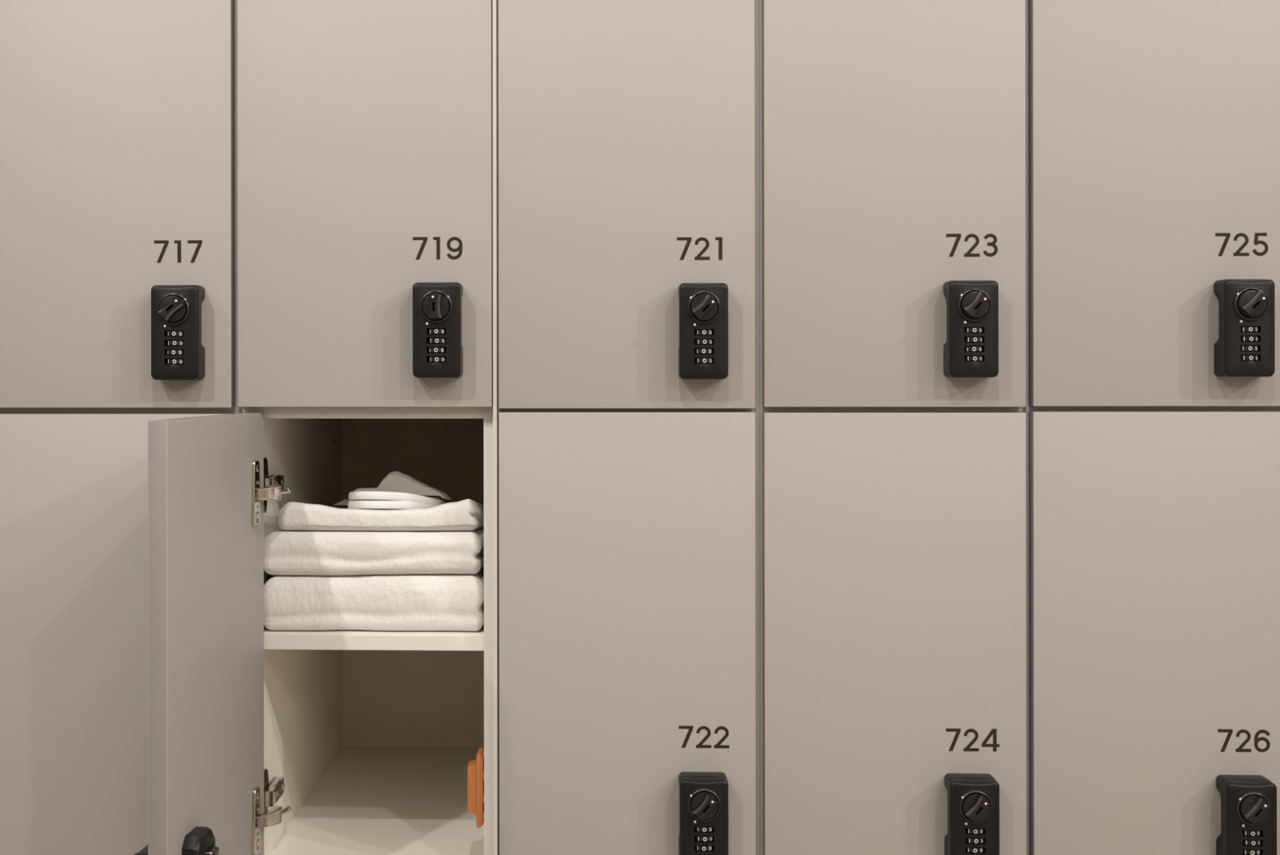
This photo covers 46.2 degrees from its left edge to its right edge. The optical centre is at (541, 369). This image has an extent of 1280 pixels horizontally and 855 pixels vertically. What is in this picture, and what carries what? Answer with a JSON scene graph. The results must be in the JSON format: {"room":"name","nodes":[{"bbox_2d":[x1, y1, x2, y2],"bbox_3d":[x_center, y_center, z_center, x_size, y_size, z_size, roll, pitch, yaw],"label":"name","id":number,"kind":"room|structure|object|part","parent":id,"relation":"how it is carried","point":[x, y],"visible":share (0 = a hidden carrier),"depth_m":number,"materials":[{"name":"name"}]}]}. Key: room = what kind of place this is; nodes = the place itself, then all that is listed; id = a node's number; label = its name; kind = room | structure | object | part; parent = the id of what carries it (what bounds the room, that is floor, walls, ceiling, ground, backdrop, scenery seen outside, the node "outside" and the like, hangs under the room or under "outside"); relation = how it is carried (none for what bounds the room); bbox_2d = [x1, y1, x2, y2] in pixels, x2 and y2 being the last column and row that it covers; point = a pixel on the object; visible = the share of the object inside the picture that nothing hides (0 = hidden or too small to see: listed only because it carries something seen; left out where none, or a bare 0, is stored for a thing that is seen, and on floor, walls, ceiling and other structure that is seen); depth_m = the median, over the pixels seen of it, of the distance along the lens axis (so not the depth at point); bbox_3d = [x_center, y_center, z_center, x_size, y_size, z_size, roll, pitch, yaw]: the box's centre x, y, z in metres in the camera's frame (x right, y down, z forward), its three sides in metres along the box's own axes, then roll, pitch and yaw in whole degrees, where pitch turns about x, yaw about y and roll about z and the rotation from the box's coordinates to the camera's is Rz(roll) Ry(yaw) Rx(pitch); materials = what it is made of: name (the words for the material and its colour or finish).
{"room":"changing room","nodes":[
{"label":"changing room","id":0,"kind":"room"},
{"bbox_3d":[-0.044,1.164,-0.983,9.000,0.050,6.175,0,0,2],"label":"floor","id":1,"kind":"structure","parent":0,"visible":0},
{"bbox_3d":[0.102,0.840,1.815,1.350,0.597,0.538,0,0,2],"label":"trim","id":2,"kind":"structure","parent":1,"relation":"on","visible":0},
{"bbox_2d":[0,413,232,854],"bbox_3d":[-0.440,0.294,1.807,0.270,0.496,0.598,0,0,2],"label":"locker","id":3,"kind":"object","parent":2,"relation":"on","point":[73,486],"visible":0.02,"depth_m":1.55,"materials":[{"name":"beige laminate"}]},
{"bbox_2d":[0,0,239,413],"bbox_3d":[-0.440,-0.204,1.807,0.270,0.512,0.598,0,0,2],"label":"locker","id":4,"kind":"object","parent":3,"relation":"on","point":[118,118],"visible":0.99,"depth_m":1.55,"materials":[{"name":"beige laminate"}]},
{"bbox_3d":[-0.439,0.044,1.834,0.240,0.015,0.532,0,0,2],"label":"panel","id":5,"kind":"part","parent":4,"relation":"part of","materials":[{"name":"grey laminate"}]},
{"bbox_3d":[-0.372,-0.061,1.511,0.027,0.027,0.011,-42,-2,2],"label":"knob","id":6,"kind":"part","parent":4,"relation":"part of","materials":[{"name":"black plastic"}]},
{"bbox_3d":[-0.312,-0.205,1.831,0.015,0.512,0.538,0,0,2],"label":"panel","id":7,"kind":"part","parent":4,"relation":"part of","materials":[{"name":"grey laminate"}]},
{"bbox_2d":[133,412,498,854],"bbox_3d":[-0.200,0.293,1.694,0.323,0.498,0.803,0,0,2],"label":"locker","id":8,"kind":"object","parent":2,"relation":"on","point":[262,740],"visible":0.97,"depth_m":1.60,"materials":[{"name":"beige laminate"}]},
{"bbox_3d":[-0.315,0.291,1.429,0.018,0.492,0.262,0,0,8],"label":"door","id":9,"kind":"part","parent":8,"relation":"part of","materials":[{"name":"grey laminate"}]},
{"bbox_3d":[-0.280,0.128,1.538,0.011,0.016,0.038,0,0,28],"label":"hinge arm","id":10,"kind":"part","parent":8,"relation":"part of","materials":[{"name":"silver metal"}]},
{"bbox_3d":[-0.280,0.462,1.538,0.011,0.016,0.038,0,0,28],"label":"hinge arm","id":11,"kind":"part","parent":8,"relation":"part of","materials":[{"name":"silver metal"}]},
{"bbox_3d":[-0.295,0.458,1.624,0.002,0.059,0.060,0,0,2],"label":"wall plate","id":12,"kind":"part","parent":8,"relation":"part of","materials":[{"name":"metal"}]},
{"bbox_3d":[-0.296,0.124,1.624,0.002,0.059,0.060,0,0,2],"label":"wall plate","id":13,"kind":"part","parent":8,"relation":"part of","materials":[{"name":"metal"}]},
{"bbox_3d":[-0.289,0.124,1.625,0.010,0.018,0.056,0,0,2],"label":"arm","id":14,"kind":"part","parent":8,"relation":"part of","materials":[{"name":"silver metal"}]},
{"bbox_3d":[-0.289,0.458,1.625,0.010,0.018,0.056,0,0,2],"label":"arm","id":15,"kind":"part","parent":8,"relation":"part of","materials":[{"name":"silver metal"}]},
{"bbox_3d":[-0.296,0.297,1.831,0.015,0.491,0.538,0,0,2],"label":"panel","id":16,"kind":"part","parent":8,"relation":"part of","materials":[{"name":"beige laminate"}]},
{"bbox_2d":[237,0,497,418],"bbox_3d":[-0.171,-0.205,1.796,0.270,0.512,0.598,0,0,2],"label":"locker","id":17,"kind":"object","parent":8,"relation":"on","point":[367,130],"visible":0.99,"depth_m":1.54,"materials":[{"name":"grey laminate"}]},
{"bbox_3d":[-0.297,-0.205,1.831,0.015,0.512,0.538,0,0,2],"label":"panel","id":18,"kind":"part","parent":17,"relation":"part of","materials":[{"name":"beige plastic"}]},
{"bbox_3d":[-0.169,0.044,1.823,0.240,0.015,0.532,0,0,2],"label":"panel","id":19,"kind":"part","parent":17,"relation":"part of","materials":[{"name":"beige laminate"}]},
{"bbox_3d":[-0.106,-0.063,1.500,0.027,0.027,0.011,0,0,2],"label":"knob","id":20,"kind":"part","parent":17,"relation":"part of","materials":[{"name":"black plastic"}]},
{"bbox_3d":[-0.042,-0.205,1.821,0.015,0.512,0.538,0,0,2],"label":"panel","id":21,"kind":"part","parent":17,"relation":"part of","materials":[{"name":"beige laminate"}]},
{"bbox_2d":[263,565,484,631],"bbox_3d":[-0.173,0.247,1.717,0.236,0.059,0.300,0,0,2],"label":"folded towel","id":22,"kind":"object","parent":8,"relation":"on","point":[405,602],"visible":0.73,"depth_m":1.57,"materials":[{"name":"white fabric"}]},
{"bbox_2d":[263,526,484,575],"bbox_3d":[-0.175,0.201,1.715,0.232,0.058,0.294,0,0,2],"label":"folded towel","id":23,"kind":"object","parent":22,"relation":"on","point":[286,552],"visible":0.74,"depth_m":1.57,"materials":[{"name":"white fabric"}]},
{"bbox_2d":[278,498,484,530],"bbox_3d":[-0.168,0.164,1.712,0.214,0.054,0.280,0,0,2],"label":"folded towel","id":24,"kind":"object","parent":23,"relation":"on","point":[468,514],"visible":0.99,"depth_m":1.58,"materials":[{"name":"white fabric"}]},
{"bbox_2d":[333,498,435,509],"bbox_3d":[-0.173,0.157,1.714,0.131,0.031,0.207,0,0,0],"label":"slipper","id":25,"kind":"object","parent":24,"relation":"on","point":[363,504],"visible":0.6,"depth_m":1.62,"materials":[{"name":"white fabric"}]},
{"bbox_2d":[348,471,451,506],"bbox_3d":[-0.154,0.138,1.715,0.110,0.049,0.207,0,0,7],"label":"slipper","id":26,"kind":"object","parent":25,"relation":"on","point":[396,486],"visible":0.91,"depth_m":1.66,"materials":[{"name":"white fabric"}]},
{"bbox_2d":[263,623,484,650],"bbox_3d":[-0.169,0.285,1.824,0.240,0.016,0.530,0,0,2],"label":"shelf","id":27,"kind":"object","parent":8,"relation":"attached to","point":[332,639],"depth_m":1.56,"materials":[{"name":"white laminate"}]},
{"bbox_3d":[-0.169,0.535,1.823,0.240,0.015,0.532,0,0,2],"label":"panel","id":28,"kind":"part","parent":8,"relation":"part of","materials":[{"name":"white laminate"}]},
{"bbox_3d":[-0.158,0.297,2.092,0.240,0.491,0.006,0,0,2],"label":"panel","id":29,"kind":"part","parent":8,"relation":"part of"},
{"bbox_3d":[-0.063,0.439,1.573,0.008,0.076,0.032,0,0,2],"label":"strike plate","id":30,"kind":"part","parent":8,"relation":"part of","materials":[{"name":"orange plastic"}]},
{"bbox_3d":[-0.042,0.296,1.821,0.015,0.491,0.538,0,0,2],"label":"panel","id":31,"kind":"part","parent":8,"relation":"part of","materials":[{"name":"beige laminate"}]},
{"bbox_2d":[497,411,759,854],"bbox_3d":[0.100,0.293,1.786,0.270,0.498,0.598,0,0,2],"label":"locker","id":32,"kind":"object","parent":2,"relation":"on","point":[629,541],"visible":1,"depth_m":1.53,"materials":[{"name":"beige laminate"}]},
{"bbox_3d":[-0.026,0.296,1.820,0.015,0.491,0.538,0,0,2],"label":"panel","id":33,"kind":"part","parent":32,"relation":"part of","materials":[{"name":"grey laminate"}]},
{"bbox_2d":[497,0,759,417],"bbox_3d":[0.099,-0.205,1.786,0.270,0.512,0.598,0,0,2],"label":"locker","id":34,"kind":"object","parent":32,"relation":"on","point":[628,130],"visible":1,"depth_m":1.53,"materials":[{"name":"grey laminate"}]},
{"bbox_3d":[-0.027,-0.205,1.820,0.015,0.512,0.538,0,0,2],"label":"panel","id":35,"kind":"part","parent":34,"relation":"part of","materials":[{"name":"grey laminate"}]},
{"bbox_3d":[0.101,0.043,1.812,0.240,0.015,0.532,0,0,2],"label":"panel","id":36,"kind":"part","parent":34,"relation":"part of","materials":[{"name":"grey laminate"}]},
{"bbox_3d":[0.162,-0.062,1.490,0.027,0.027,0.011,-45,-2,2],"label":"knob","id":37,"kind":"part","parent":34,"relation":"part of","materials":[{"name":"black plastic"}]},
{"bbox_3d":[0.228,-0.205,1.810,0.015,0.512,0.538,0,0,2],"label":"panel","id":38,"kind":"part","parent":34,"relation":"part of","materials":[{"name":"grey laminate"}]},
{"bbox_3d":[0.163,0.435,1.490,0.027,0.027,0.011,38,1,2],"label":"knob","id":39,"kind":"part","parent":32,"relation":"part of","materials":[{"name":"black plastic"}]},
{"bbox_3d":[0.228,0.296,1.810,0.015,0.491,0.538,0,0,2],"label":"panel","id":40,"kind":"part","parent":32,"relation":"part of","materials":[{"name":"grey laminate"}]},
{"bbox_2d":[759,412,1026,854],"bbox_3d":[0.370,0.293,1.775,0.270,0.498,0.598,0,0,2],"label":"locker","id":41,"kind":"object","parent":2,"relation":"on","point":[893,544],"visible":0.98,"depth_m":1.52,"materials":[{"name":"grey laminate"}]},
{"bbox_3d":[0.243,0.296,1.810,0.015,0.491,0.538,0,0,2],"label":"panel","id":42,"kind":"part","parent":41,"relation":"part of","materials":[{"name":"grey laminate"}]},
{"bbox_2d":[759,0,1026,417],"bbox_3d":[0.369,-0.206,1.775,0.270,0.512,0.598,0,0,2],"label":"locker","id":43,"kind":"object","parent":41,"relation":"on","point":[892,244],"visible":1,"depth_m":1.52,"materials":[{"name":"grey laminate"}]},
{"bbox_3d":[0.243,-0.205,1.810,0.015,0.512,0.538,0,0,2],"label":"panel","id":44,"kind":"part","parent":43,"relation":"part of","materials":[{"name":"grey laminate"}]},
{"bbox_3d":[0.370,0.043,1.802,0.240,0.015,0.532,0,0,2],"label":"panel","id":45,"kind":"part","parent":43,"relation":"part of","materials":[{"name":"grey laminate"}]},
{"bbox_3d":[0.430,-0.064,1.479,0.027,0.027,0.011,42,2,2],"label":"knob","id":46,"kind":"part","parent":43,"relation":"part of","materials":[{"name":"black plastic"}]},
{"bbox_3d":[0.497,-0.206,1.800,0.015,0.512,0.538,0,0,2],"label":"panel","id":47,"kind":"part","parent":43,"relation":"part of","materials":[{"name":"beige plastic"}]},
{"bbox_3d":[0.431,0.433,1.479,0.027,0.027,0.011,38,1,2],"label":"knob","id":48,"kind":"part","parent":41,"relation":"part of","materials":[{"name":"black plastic"}]},
{"bbox_2d":[1026,411,1279,854],"bbox_3d":[0.639,0.292,1.764,0.270,0.498,0.598,0,0,2],"label":"locker","id":49,"kind":"object","parent":2,"relation":"on","point":[1153,538],"visible":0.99,"depth_m":1.51,"materials":[{"name":"grey laminate"}]},
{"bbox_3d":[0.513,0.296,1.799,0.015,0.491,0.538,0,0,2],"label":"panel","id":50,"kind":"part","parent":49,"relation":"part of","materials":[{"name":"beige plastic"}]},
{"bbox_2d":[1024,0,1279,418],"bbox_3d":[0.639,-0.206,1.764,0.270,0.512,0.598,0,0,2],"label":"locker","id":51,"kind":"object","parent":49,"relation":"on","point":[1153,126],"visible":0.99,"depth_m":1.51,"materials":[{"name":"grey laminate"}]},
{"bbox_3d":[0.513,-0.206,1.799,0.015,0.512,0.538,0,0,2],"label":"panel","id":52,"kind":"part","parent":51,"relation":"part of","materials":[{"name":"grey laminate"}]},
{"bbox_3d":[0.640,0.043,1.791,0.240,0.015,0.532,0,0,2],"label":"panel","id":53,"kind":"part","parent":51,"relation":"part of","materials":[{"name":"grey laminate"}]},
{"bbox_3d":[0.699,-0.065,1.468,0.027,0.027,0.011,-45,-2,2],"label":"knob","id":54,"kind":"part","parent":51,"relation":"part of","materials":[{"name":"black plastic"}]},
{"bbox_3d":[0.701,0.432,1.468,0.027,0.027,0.011,40,1,2],"label":"knob","id":55,"kind":"part","parent":49,"relation":"part of","materials":[{"name":"black plastic"}]}
]}

